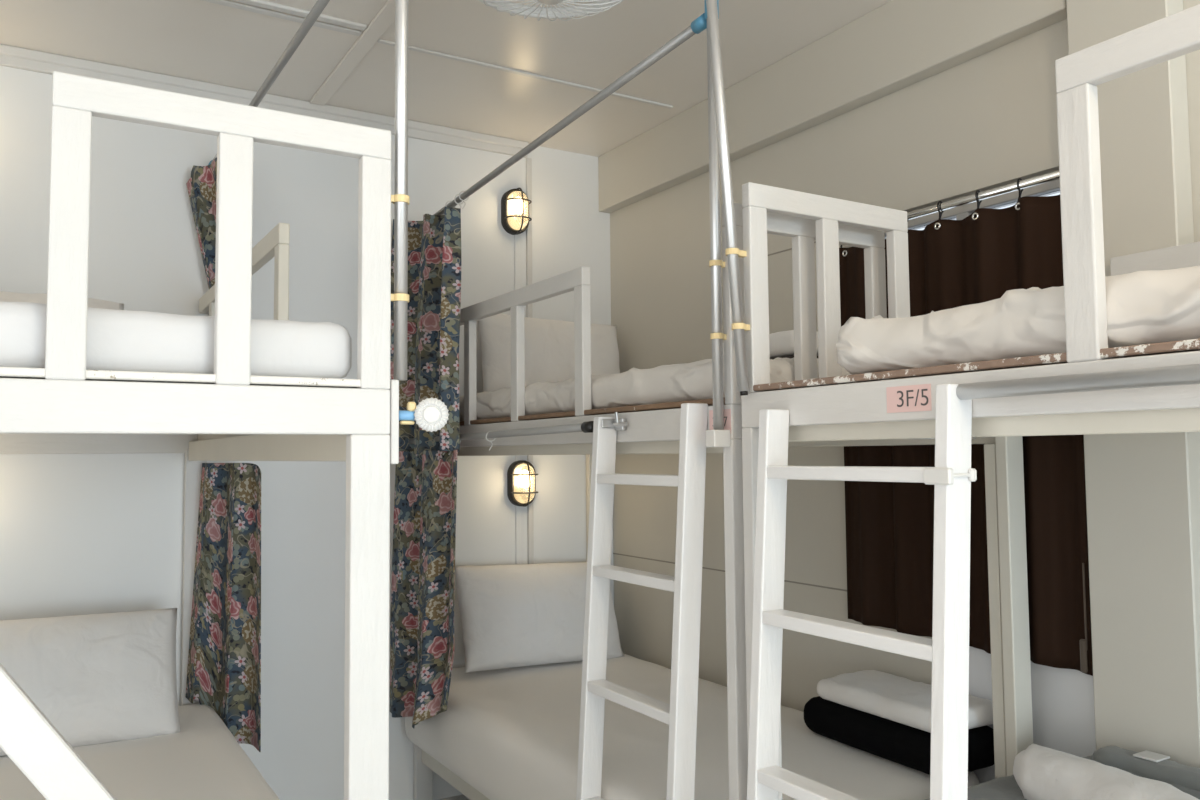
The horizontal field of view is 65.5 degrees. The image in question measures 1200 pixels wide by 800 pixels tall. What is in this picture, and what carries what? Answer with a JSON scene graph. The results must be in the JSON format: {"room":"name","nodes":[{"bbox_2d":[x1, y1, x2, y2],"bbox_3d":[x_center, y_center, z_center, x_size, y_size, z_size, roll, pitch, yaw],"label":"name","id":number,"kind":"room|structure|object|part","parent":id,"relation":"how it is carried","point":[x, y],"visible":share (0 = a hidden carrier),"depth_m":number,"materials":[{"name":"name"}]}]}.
{"room":"dormitory","nodes":[
{"label":"dormitory","id":0,"kind":"room"},
{"bbox_2d":[0,66,613,799],"bbox_3d":[-1.295,0.204,3.270,3.296,2.600,0.100,2,-4,-31],"label":"wall","id":1,"kind":"structure","parent":0,"point":[81,534],"depth_m":3.30,"materials":[{"name":"paint"}]},
{"bbox_2d":[0,44,527,157],"bbox_3d":[-1.449,-1.071,3.184,2.685,0.062,0.026,2,-4,-31],"label":"trim","id":2,"kind":"structure","parent":1,"relation":"attached to","point":[10,56],"depth_m":3.28,"materials":[{"name":"white paint"}]},
{"bbox_2d":[208,0,329,164],"bbox_3d":[-0.849,-0.858,2.440,0.029,0.037,1.892,2,-4,-32],"label":"curtain rod","id":3,"kind":"object","parent":1,"relation":"attached to","point":[319,6],"visible":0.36,"depth_m":2.29,"materials":[{"name":"grey"}]},
{"bbox_2d":[186,155,216,288],"bbox_3d":[-1.258,-0.363,3.091,0.312,0.911,0.108,-2,-4,29],"label":"floral curtain","id":4,"kind":"object","parent":3,"relation":"hanging from","point":[202,184],"visible":0.13,"depth_m":3.15,"materials":[{"name":"multicoloured fabric"}]},
{"bbox_2d":[501,188,531,234],"bbox_3d":[-0.333,-0.775,3.807,0.112,0.187,0.093,2,-4,-31],"label":"lamp","id":5,"kind":"object","parent":1,"relation":"attached to","point":[515,203],"visible":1,"depth_m":3.79,"materials":[{"name":"black metal"}]},
{"bbox_3d":[-0.328,-0.775,3.799,0.086,0.161,0.052,2,-4,-31],"label":"glass","id":6,"kind":"part","parent":5,"relation":"part of","materials":[{"name":"beige glass"}]},
{"bbox_2d":[507,460,537,506],"bbox_3d":[-0.302,0.336,3.754,0.112,0.187,0.093,2,-4,-31],"label":"lamp","id":7,"kind":"object","parent":1,"relation":"attached to","point":[521,474],"visible":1,"depth_m":3.73,"materials":[{"name":"black metal"}]},
{"bbox_3d":[-0.297,0.336,3.746,0.086,0.161,0.052,2,-4,-31],"label":"glass","id":8,"kind":"part","parent":7,"relation":"part of","materials":[{"name":"beige glass"}]},
{"bbox_2d":[514,158,533,564],"bbox_3d":[-0.309,0.248,3.802,0.077,2.518,0.014,2,-4,-31],"label":"cable trunking","id":9,"kind":"object","parent":1,"relation":"attached to","point":[530,522],"visible":0.42,"depth_m":3.83,"materials":[{"name":"paint"}]},
{"bbox_2d":[421,13,706,227],"bbox_3d":[-0.248,-0.733,2.813,0.030,0.112,1.859,2,-4,-31],"label":"curtain rod","id":10,"kind":"object","parent":1,"relation":"attached to","point":[698,25],"visible":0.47,"depth_m":2.42,"materials":[{"name":"grey metal"}]},
{"bbox_2d":[390,191,468,454],"bbox_3d":[-0.600,-0.255,3.282,0.138,0.894,0.597,2,-4,-31],"label":"floral curtain","id":11,"kind":"object","parent":10,"relation":"hanging from","point":[434,249],"visible":0.82,"depth_m":3.23,"materials":[{"name":"multicoloured fabric"}]},
{"bbox_2d":[0,0,891,156],"bbox_3d":[0.753,-1.361,-0.027,3.296,0.100,8.022,2,-4,-31],"label":"ceiling","id":12,"kind":"structure","parent":0,"point":[199,40],"depth_m":2.98,"materials":[{"name":"paint"}]},
{"bbox_2d":[202,0,366,35],"bbox_3d":[-1.483,-1.144,2.377,1.785,0.010,0.080,2,-4,-31],"label":"batten","id":13,"kind":"object","parent":12,"relation":"attached to","point":[261,3],"visible":1,"depth_m":2.72,"materials":[{"name":"white paint"}]},
{"bbox_2d":[310,0,410,105],"bbox_3d":[0.235,-1.221,1.332,0.054,0.010,4.892,2,-4,-31],"label":"batten","id":14,"kind":"object","parent":12,"relation":"attached to","point":[385,17],"visible":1,"depth_m":2.98,"materials":[{"name":"paint"}]},
{"bbox_2d":[377,39,672,108],"bbox_3d":[-0.212,-1.108,3.201,1.125,0.007,0.020,2,-4,-31],"label":"batten","id":15,"kind":"object","parent":12,"relation":"attached to","point":[382,41],"visible":1,"depth_m":3.16,"materials":[{"name":"white paint"}]},
{"bbox_2d":[478,0,624,21],"bbox_3d":[-0.114,-1.040,2.109,0.460,0.272,0.460,2,-4,-31],"label":"fan","id":16,"kind":"object","parent":12,"relation":"hanging from","point":[585,10],"visible":1,"depth_m":2.26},
{"bbox_2d":[598,0,1066,212],"bbox_3d":[0.576,-0.999,3.170,0.059,0.243,2.150,2,-4,-31],"label":"beam","id":17,"kind":"structure","parent":12,"relation":"attached to","point":[897,45],"depth_m":2.89,"materials":[{"name":"paint"}]},
{"bbox_2d":[438,794,469,799],"bbox_3d":[0.777,1.334,-0.185,3.296,0.100,8.022,2,-4,-31],"label":"floor","id":18,"kind":"structure","parent":0,"point":[458,797],"depth_m":3.55,"materials":[{"name":"grey tile"}]},
{"bbox_2d":[0,663,116,799],"bbox_3d":[-0.743,0.620,1.149,1.375,1.479,0.026,2,-4,-31],"label":"ladder","id":19,"kind":"object","parent":18,"relation":"on","point":[28,737],"visible":1,"depth_m":1.17,"materials":[{"name":"white paint"}]},
{"bbox_2d":[0,71,448,799],"bbox_3d":[-1.163,0.511,2.121,0.984,1.850,1.954,2,-4,-31],"label":"bunk bed","id":20,"kind":"object","parent":18,"relation":"on","point":[230,413],"depth_m":1.48,"materials":[{"name":"beige paint"}]},
{"bbox_3d":[-0.756,-0.222,1.327,0.050,0.388,0.025,2,-4,-31],"label":"guard post","id":21,"kind":"part","parent":20,"relation":"part of","materials":[{"name":"white wood"}]},
{"bbox_3d":[-1.712,0.123,2.940,0.820,0.093,0.030,2,-4,-31],"label":"rail","id":22,"kind":"part","parent":20,"relation":"part of","materials":[{"name":"white wood"}]},
{"bbox_2d":[0,704,279,799],"bbox_3d":[-1.194,1.061,2.087,0.907,0.258,1.850,2,-4,-31],"label":"mattress","id":23,"kind":"object","parent":20,"relation":"on","point":[204,760],"visible":0.68,"depth_m":2.42,"materials":[{"name":"white fabric"}]},
{"bbox_2d":[0,608,180,755],"bbox_3d":[-1.591,0.799,2.643,0.740,0.354,0.256,2,-4,-31],"label":"pillow","id":24,"kind":"object","parent":23,"relation":"on","point":[105,677],"visible":0.87,"depth_m":2.66,"materials":[{"name":"white fabric"}]},
{"bbox_2d":[0,302,351,378],"bbox_3d":[-1.245,-0.042,2.145,0.835,0.104,1.862,2,-4,-31],"label":"mattress","id":25,"kind":"object","parent":20,"relation":"on","point":[117,340],"visible":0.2,"depth_m":1.42,"materials":[{"name":"white fabric"}]},
{"bbox_2d":[0,291,123,309],"bbox_3d":[-1.696,-0.199,2.662,0.620,0.256,0.281,2,-4,-31],"label":"pillow","id":26,"kind":"object","parent":25,"relation":"on","point":[41,298],"visible":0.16,"depth_m":2.74,"materials":[{"name":"white fabric"}]},
{"bbox_3d":[-1.358,0.828,3.110,0.066,1.337,0.031,2,-4,-31],"label":"leg","id":27,"kind":"part","parent":20,"relation":"part of","materials":[{"name":"white wood"}]},
{"bbox_3d":[-0.731,0.010,1.331,0.880,0.075,0.030,2,-4,-31],"label":"rail","id":28,"kind":"part","parent":20,"relation":"part of","materials":[{"name":"white wood"}]},
{"bbox_3d":[-1.234,-0.118,2.977,0.025,0.383,0.045,2,-4,-31],"label":"guard post","id":29,"kind":"part","parent":20,"relation":"part of","materials":[{"name":"beige paint"}]},
{"bbox_3d":[-0.568,-0.435,1.456,0.494,0.050,0.025,2,-4,-31],"label":"guard rail","id":30,"kind":"part","parent":20,"relation":"part of","materials":[{"name":"white wood"}]},
{"bbox_2d":[185,463,260,751],"bbox_3d":[-1.216,0.652,3.009,0.370,0.895,0.080,-2,-4,29],"label":"floral curtain","id":31,"kind":"object","parent":20,"relation":"hanging from","point":[224,668],"visible":0.98,"depth_m":3.02,"materials":[{"name":"multicoloured fabric"}]},
{"bbox_3d":[-0.866,0.079,2.369,0.030,0.087,1.888,2,-4,-31],"label":"rail","id":32,"kind":"part","parent":20,"relation":"part of","materials":[{"name":"beige paint"}]},
{"bbox_3d":[-0.566,-0.217,1.443,0.050,0.388,0.025,2,-4,-31],"label":"guard post","id":33,"kind":"part","parent":20,"relation":"part of","materials":[{"name":"white wood"}]},
{"bbox_3d":[-1.046,-0.354,2.679,0.025,0.050,1.207,2,-4,-31],"label":"guard rail","id":34,"kind":"part","parent":20,"relation":"part of","materials":[{"name":"beige paint"}]},
{"bbox_3d":[-0.742,-0.170,2.171,0.025,0.383,0.045,2,-4,-31],"label":"guard post","id":35,"kind":"part","parent":20,"relation":"part of","materials":[{"name":"beige paint"}]},
{"bbox_3d":[-0.377,0.725,1.502,0.066,1.337,0.031,2,-4,-31],"label":"leg","id":36,"kind":"part","parent":20,"relation":"part of","materials":[{"name":"white wood"}]},
{"bbox_3d":[-0.377,-0.211,1.558,0.050,0.388,0.025,2,-4,-31],"label":"guard post","id":37,"kind":"part","parent":20,"relation":"part of","materials":[{"name":"white wood"}]},
{"bbox_2d":[391,0,409,380],"bbox_3d":[-0.344,-0.617,1.605,0.035,1.169,0.028,2,-4,-31],"label":"pole","id":38,"kind":"object","parent":20,"relation":"attached to","point":[400,199],"visible":0.98,"depth_m":1.58,"materials":[{"name":"silver metal"}]},
{"bbox_3d":[-0.299,0.025,1.575,0.089,0.059,0.040,0,-3,-8],"label":"round cap","id":39,"kind":"part","parent":20,"relation":"part of","materials":[{"name":"white plastic"}]},
{"bbox_2d":[576,403,707,799],"bbox_3d":[0.078,0.720,2.108,0.147,1.409,0.391,2,-4,-31],"label":"ladder","id":40,"kind":"object","parent":18,"relation":"on","point":[680,714],"visible":1,"depth_m":2.04,"materials":[{"name":"paint"}]},
{"bbox_3d":[-0.018,0.737,2.262,0.144,1.394,0.026,2,-4,-31],"label":"leg","id":41,"kind":"part","parent":40,"relation":"part of","materials":[{"name":"paint"}]},
{"bbox_3d":[0.173,0.710,1.952,0.145,1.409,0.026,2,-4,-31],"label":"leg","id":42,"kind":"part","parent":40,"relation":"part of","materials":[{"name":"paint"}]},
{"bbox_2d":[414,203,1006,799],"bbox_3d":[0.139,0.553,2.903,0.870,1.835,1.971,2,-4,-31],"label":"bunk bed","id":43,"kind":"object","parent":18,"relation":"on","point":[651,428],"visible":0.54,"depth_m":2.25,"materials":[{"name":"beige paint"}]},
{"bbox_3d":[-0.668,0.850,3.530,0.066,1.331,0.031,2,-4,-31],"label":"leg","id":44,"kind":"part","parent":43,"relation":"part of","materials":[{"name":"white wood"}]},
{"bbox_3d":[-0.177,1.268,2.709,0.030,0.070,1.833,2,-4,-31],"label":"rail","id":45,"kind":"part","parent":43,"relation":"part of","materials":[{"name":"beige paint"}]},
{"bbox_3d":[-0.439,-0.091,3.158,0.028,0.352,0.045,2,-4,-31],"label":"guard post","id":46,"kind":"part","parent":43,"relation":"part of","materials":[{"name":"white wood"}]},
{"bbox_2d":[408,421,593,443],"bbox_3d":[-0.382,0.111,2.932,0.029,0.040,1.392,2,-4,-32],"label":"curtain rod","id":47,"kind":"object","parent":43,"relation":"attached to","point":[586,427],"visible":0.62,"depth_m":2.62,"materials":[{"name":"grey metal"}]},
{"bbox_2d":[390,431,494,727],"bbox_3d":[-0.575,0.615,3.132,0.121,1.001,0.776,2,-4,-33],"label":"floral curtain","id":48,"kind":"object","parent":47,"relation":"hanging from","point":[422,643],"visible":0.95,"depth_m":3.15,"materials":[{"name":"multicoloured fabric"}]},
{"bbox_3d":[-0.251,-0.111,2.851,0.028,0.352,0.045,2,-4,-31],"label":"guard post","id":49,"kind":"part","parent":43,"relation":"part of","materials":[{"name":"white wood"}]},
{"bbox_3d":[-0.365,-0.299,3.045,0.028,0.050,1.262,2,-4,-31],"label":"guard rail","id":50,"kind":"part","parent":43,"relation":"part of","materials":[{"name":"white wood"}]},
{"bbox_3d":[-0.046,-0.132,2.515,0.028,0.352,0.045,2,-4,-31],"label":"guard post","id":51,"kind":"part","parent":43,"relation":"part of","materials":[{"name":"white wood"}]},
{"bbox_3d":[-0.019,0.873,3.924,0.066,1.318,0.031,2,-4,-31],"label":"leg","id":52,"kind":"part","parent":43,"relation":"part of","materials":[{"name":"beige paint"}]},
{"bbox_3d":[-0.205,0.097,2.767,0.030,0.073,1.895,2,-4,-31],"label":"rail","id":53,"kind":"part","parent":43,"relation":"part of","materials":[{"name":"white wood"}]},
{"bbox_2d":[459,355,851,420],"bbox_3d":[0.129,0.001,2.977,0.776,0.109,1.848,2,-4,-31],"label":"mattress","id":54,"kind":"object","parent":43,"relation":"on","point":[684,381],"visible":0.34,"depth_m":2.35,"materials":[{"name":"white fabric"}]},
{"bbox_2d":[478,314,619,391],"bbox_3d":[-0.187,-0.167,3.740,0.650,0.350,0.173,2,-4,-31],"label":"pillow","id":55,"kind":"object","parent":54,"relation":"on","point":[549,344],"visible":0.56,"depth_m":3.64,"materials":[{"name":"white fabric"}]},
{"bbox_2d":[770,355,817,358],"bbox_3d":[0.568,-0.093,2.535,0.384,0.021,0.344,2,-4,-31],"label":"folded blanket","id":56,"kind":"object","parent":54,"relation":"on","point":[790,357],"visible":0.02,"depth_m":2.34,"materials":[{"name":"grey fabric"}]},
{"bbox_2d":[723,330,817,357],"bbox_3d":[0.559,-0.136,2.531,0.388,0.064,0.329,2,-4,-31],"label":"folded blanket","id":57,"kind":"object","parent":56,"relation":"on","point":[781,344],"visible":0.15,"depth_m":2.34,"materials":[{"name":"white fabric"}]},
{"bbox_2d":[405,654,979,799],"bbox_3d":[0.126,1.098,2.915,0.914,0.259,1.848,2,-4,-31],"label":"mattress","id":58,"kind":"object","parent":43,"relation":"on","point":[512,733],"visible":0.56,"depth_m":2.71,"materials":[{"name":"white fabric"}]},
{"bbox_2d":[455,562,623,672],"bbox_3d":[-0.230,0.823,3.609,0.690,0.390,0.240,2,-4,-31],"label":"pillow","id":59,"kind":"object","parent":58,"relation":"on","point":[525,614],"visible":0.8,"depth_m":3.50,"materials":[{"name":"white fabric"}]},
{"bbox_2d":[804,696,994,774],"bbox_3d":[0.800,0.885,2.513,0.264,0.108,0.521,2,-4,-31],"label":"folded blanket","id":60,"kind":"object","parent":58,"relation":"on","point":[903,744],"visible":0.51,"depth_m":2.40,"materials":[{"name":"black fabric"}]},
{"bbox_2d":[817,670,992,732],"bbox_3d":[0.813,0.801,2.500,0.249,0.060,0.453,2,-4,-31],"label":"folded blanket","id":61,"kind":"object","parent":60,"relation":"on","point":[902,700],"visible":0.73,"depth_m":2.46,"materials":[{"name":"white fabric"}]},
{"bbox_2d":[704,0,725,429],"bbox_3d":[0.248,-0.401,1.985,0.039,0.927,0.030,2,-4,-31],"label":"pole","id":62,"kind":"object","parent":43,"relation":"attached to","point":[717,337],"visible":0.87,"depth_m":1.97,"materials":[{"name":"silver metal"}]},
{"bbox_2d":[709,409,730,432],"bbox_3d":[0.255,0.046,1.983,0.002,0.052,0.072,2,-4,-31],"label":"tag","id":63,"kind":"object","parent":43,"relation":"attached to","point":[727,412],"visible":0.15,"depth_m":1.97,"materials":[{"name":"pink paper"}]},
{"bbox_3d":[0.289,-0.181,1.989,0.048,0.381,0.025,2,-4,-31],"label":"guard post","id":64,"kind":"part","parent":43,"relation":"part of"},
{"bbox_3d":[0.301,0.747,1.941,0.066,1.331,0.031,2,-4,-31],"label":"leg","id":65,"kind":"part","parent":43,"relation":"part of","materials":[{"name":"white wood"}]},
{"bbox_3d":[0.470,-0.391,2.114,0.478,0.050,0.025,2,-4,-31],"label":"guard rail","id":66,"kind":"part","parent":43,"relation":"part of","materials":[{"name":"white wood"}]},
{"bbox_3d":[0.459,-0.176,2.093,0.048,0.381,0.025,2,-4,-31],"label":"guard post","id":67,"kind":"part","parent":43,"relation":"part of","materials":[{"name":"white wood"}]},
{"bbox_3d":[0.656,-0.171,2.213,0.048,0.381,0.025,2,-4,-31],"label":"guard post","id":68,"kind":"part","parent":43,"relation":"part of","materials":[{"name":"white wood"}]},
{"bbox_3d":[0.494,0.119,3.147,0.030,0.085,1.971,2,-4,-31],"label":"rail","id":69,"kind":"part","parent":43,"relation":"part of","materials":[{"name":"beige paint"}]},
{"bbox_3d":[0.989,0.766,2.270,0.066,1.318,0.031,2,-4,-31],"label":"leg","id":70,"kind":"part","parent":43,"relation":"part of","materials":[{"name":"beige paint"}]},
{"bbox_2d":[747,384,976,799],"bbox_3d":[0.412,0.687,1.554,0.150,1.404,0.446,2,-4,-31],"label":"ladder","id":71,"kind":"object","parent":18,"relation":"on","point":[952,475],"visible":0.98,"depth_m":1.50,"materials":[{"name":"paint"}]},
{"bbox_3d":[0.302,0.708,1.732,0.148,1.384,0.026,2,-4,-31],"label":"leg","id":72,"kind":"part","parent":71,"relation":"part of","materials":[{"name":"paint"}]},
{"bbox_3d":[0.516,0.676,1.383,0.150,1.404,0.026,2,-4,-31],"label":"leg","id":73,"kind":"part","parent":71,"relation":"part of","materials":[{"name":"paint"}]},
{"bbox_2d":[741,4,1199,799],"bbox_3d":[1.148,0.434,1.289,0.820,1.864,1.932,2,-4,-31],"label":"bunk bed","id":74,"kind":"object","parent":18,"relation":"on","point":[832,406],"visible":0.81,"depth_m":1.62,"materials":[{"name":"beige paint"}]},
{"bbox_2d":[706,0,749,395],"bbox_3d":[0.255,-0.598,1.933,0.104,1.181,0.043,0,-3,-4],"label":"pole","id":75,"kind":"object","parent":74,"relation":"attached to","point":[732,252],"visible":1,"depth_m":1.91,"materials":[{"name":"silver metal"}]},
{"bbox_3d":[0.324,-0.207,1.933,0.048,0.386,0.025,2,-4,-31],"label":"guard post","id":76,"kind":"part","parent":74,"relation":"part of","materials":[{"name":"white wood"}]},
{"bbox_3d":[0.334,0.733,1.889,0.066,1.353,0.031,2,-4,-31],"label":"leg","id":77,"kind":"part","parent":74,"relation":"part of","materials":[{"name":"white wood"}]},
{"bbox_3d":[0.506,-0.419,2.057,0.479,0.050,0.025,2,-4,-31],"label":"guard rail","id":78,"kind":"part","parent":74,"relation":"part of","materials":[{"name":"white wood"}]},
{"bbox_3d":[0.501,-0.202,2.040,0.048,0.386,0.025,2,-4,-31],"label":"guard post","id":79,"kind":"part","parent":74,"relation":"part of","materials":[{"name":"white wood"}]},
{"bbox_3d":[0.692,-0.197,2.156,0.048,0.386,0.025,2,-4,-31],"label":"guard post","id":80,"kind":"part","parent":74,"relation":"part of","materials":[{"name":"white wood"}]},
{"bbox_2d":[886,384,931,412],"bbox_3d":[0.515,-0.002,1.558,0.002,0.044,0.092,2,-4,-31],"label":"tag","id":81,"kind":"object","parent":74,"relation":"attached to","point":[911,398],"visible":1,"depth_m":1.56,"materials":[{"name":"pink paper"}]},
{"bbox_3d":[0.806,-0.031,1.111,0.030,0.071,1.932,2,-4,-31],"label":"rail","id":82,"kind":"part","parent":74,"relation":"part of","materials":[{"name":"white wood"}]},
{"bbox_3d":[1.004,0.753,2.237,0.066,1.340,0.031,2,-4,-31],"label":"leg","id":83,"kind":"part","parent":74,"relation":"part of","materials":[{"name":"beige paint"}]},
{"bbox_2d":[836,266,1199,374],"bbox_3d":[1.183,-0.143,1.240,0.781,0.132,1.704,2,-4,-31],"label":"blanket","id":84,"kind":"object","parent":74,"relation":"on","point":[1149,306],"visible":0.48,"depth_m":1.43,"materials":[{"name":"white fabric"}]},
{"bbox_2d":[956,364,1199,399],"bbox_3d":[0.900,-0.050,0.874,0.025,0.027,1.348,2,-4,-31],"label":"tube","id":85,"kind":"object","parent":74,"relation":"attached to","point":[1180,374],"visible":0.95,"depth_m":1.26,"materials":[{"name":"silver metal"}]},
{"bbox_3d":[0.682,-0.248,1.320,0.026,0.390,0.048,2,-4,-31],"label":"guard post","id":86,"kind":"part","parent":74,"relation":"part of","materials":[{"name":"white wood"}]},
{"bbox_3d":[0.876,-0.488,1.012,0.026,0.050,0.801,2,-4,-31],"label":"guard rail","id":87,"kind":"part","parent":74,"relation":"part of","materials":[{"name":"white wood"}]},
{"bbox_3d":[1.554,-0.310,1.417,0.026,0.098,1.565,2,-4,-31],"label":"wall rail","id":88,"kind":"part","parent":74,"relation":"part of","materials":[{"name":"white wood"}]},
{"bbox_3d":[1.142,0.990,1.248,0.776,0.258,1.857,2,-4,-31],"label":"mattress","id":89,"kind":"object","parent":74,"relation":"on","visible":0},
{"bbox_2d":[969,646,1095,782],"bbox_3d":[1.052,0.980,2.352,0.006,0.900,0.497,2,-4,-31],"label":"pillow","id":90,"kind":"object","parent":89,"relation":"on","point":[1063,715],"visible":0.08,"depth_m":2.27,"materials":[{"name":"white fabric"}]},
{"bbox_2d":[925,746,1199,799],"bbox_3d":[1.044,0.815,1.775,0.474,0.156,0.840,2,-4,-31],"label":"blanket","id":91,"kind":"object","parent":89,"relation":"on","point":[1146,764],"visible":0.44,"depth_m":1.96,"materials":[{"name":"grey fabric"}]},
{"bbox_2d":[1013,743,1198,799],"bbox_3d":[1.096,0.795,1.765,0.163,0.117,0.780,1,-4,-20],"label":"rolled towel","id":92,"kind":"object","parent":91,"relation":"on","point":[1041,772],"visible":1,"depth_m":1.92,"materials":[{"name":"white fabric"}]},
{"bbox_2d":[1066,0,1199,767],"bbox_3d":[1.205,0.111,2.076,0.071,2.600,0.227,2,-4,-31],"label":"wall","id":93,"kind":"structure","parent":18,"relation":"on","point":[1143,489],"depth_m":2.04,"materials":[{"name":"paint"}]},
{"bbox_2d":[610,0,1199,711],"bbox_3d":[2.130,0.023,0.724,0.100,2.600,7.822,2,-4,-31],"label":"wall","id":94,"kind":"structure","parent":0,"point":[987,121],"depth_m":3.03,"materials":[{"name":"paint"}]},
{"bbox_2d":[613,241,846,591],"bbox_3d":[0.424,0.070,3.429,0.001,1.106,1.432,2,-4,-31],"label":"seam","id":95,"kind":"structure","parent":94,"relation":"attached to","point":[815,241],"depth_m":3.16,"materials":[{"name":"grey"}]},
{"bbox_2d":[885,179,1059,238],"bbox_3d":[1.021,0.011,2.552,0.045,1.140,0.690,2,-4,-31],"label":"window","id":96,"kind":"structure","parent":94,"relation":"in","point":[1052,188],"depth_m":2.50,"materials":[{"name":"white paint"}]},
{"bbox_2d":[907,170,1059,219],"bbox_3d":[0.917,-0.525,2.572,0.021,0.021,0.828,2,-4,-31],"label":"curtain rod","id":97,"kind":"object","parent":94,"relation":"attached to","point":[1054,175],"visible":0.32,"depth_m":2.42,"materials":[{"name":"silver metal"}]},
{"bbox_2d":[839,178,1092,675],"bbox_3d":[0.935,0.056,2.515,0.046,1.203,0.770,1,-4,-31],"label":"curtain","id":98,"kind":"object","parent":97,"relation":"hanging from","point":[977,258],"visible":0.54,"depth_m":2.43,"materials":[{"name":"brown fabric"}]}
]}

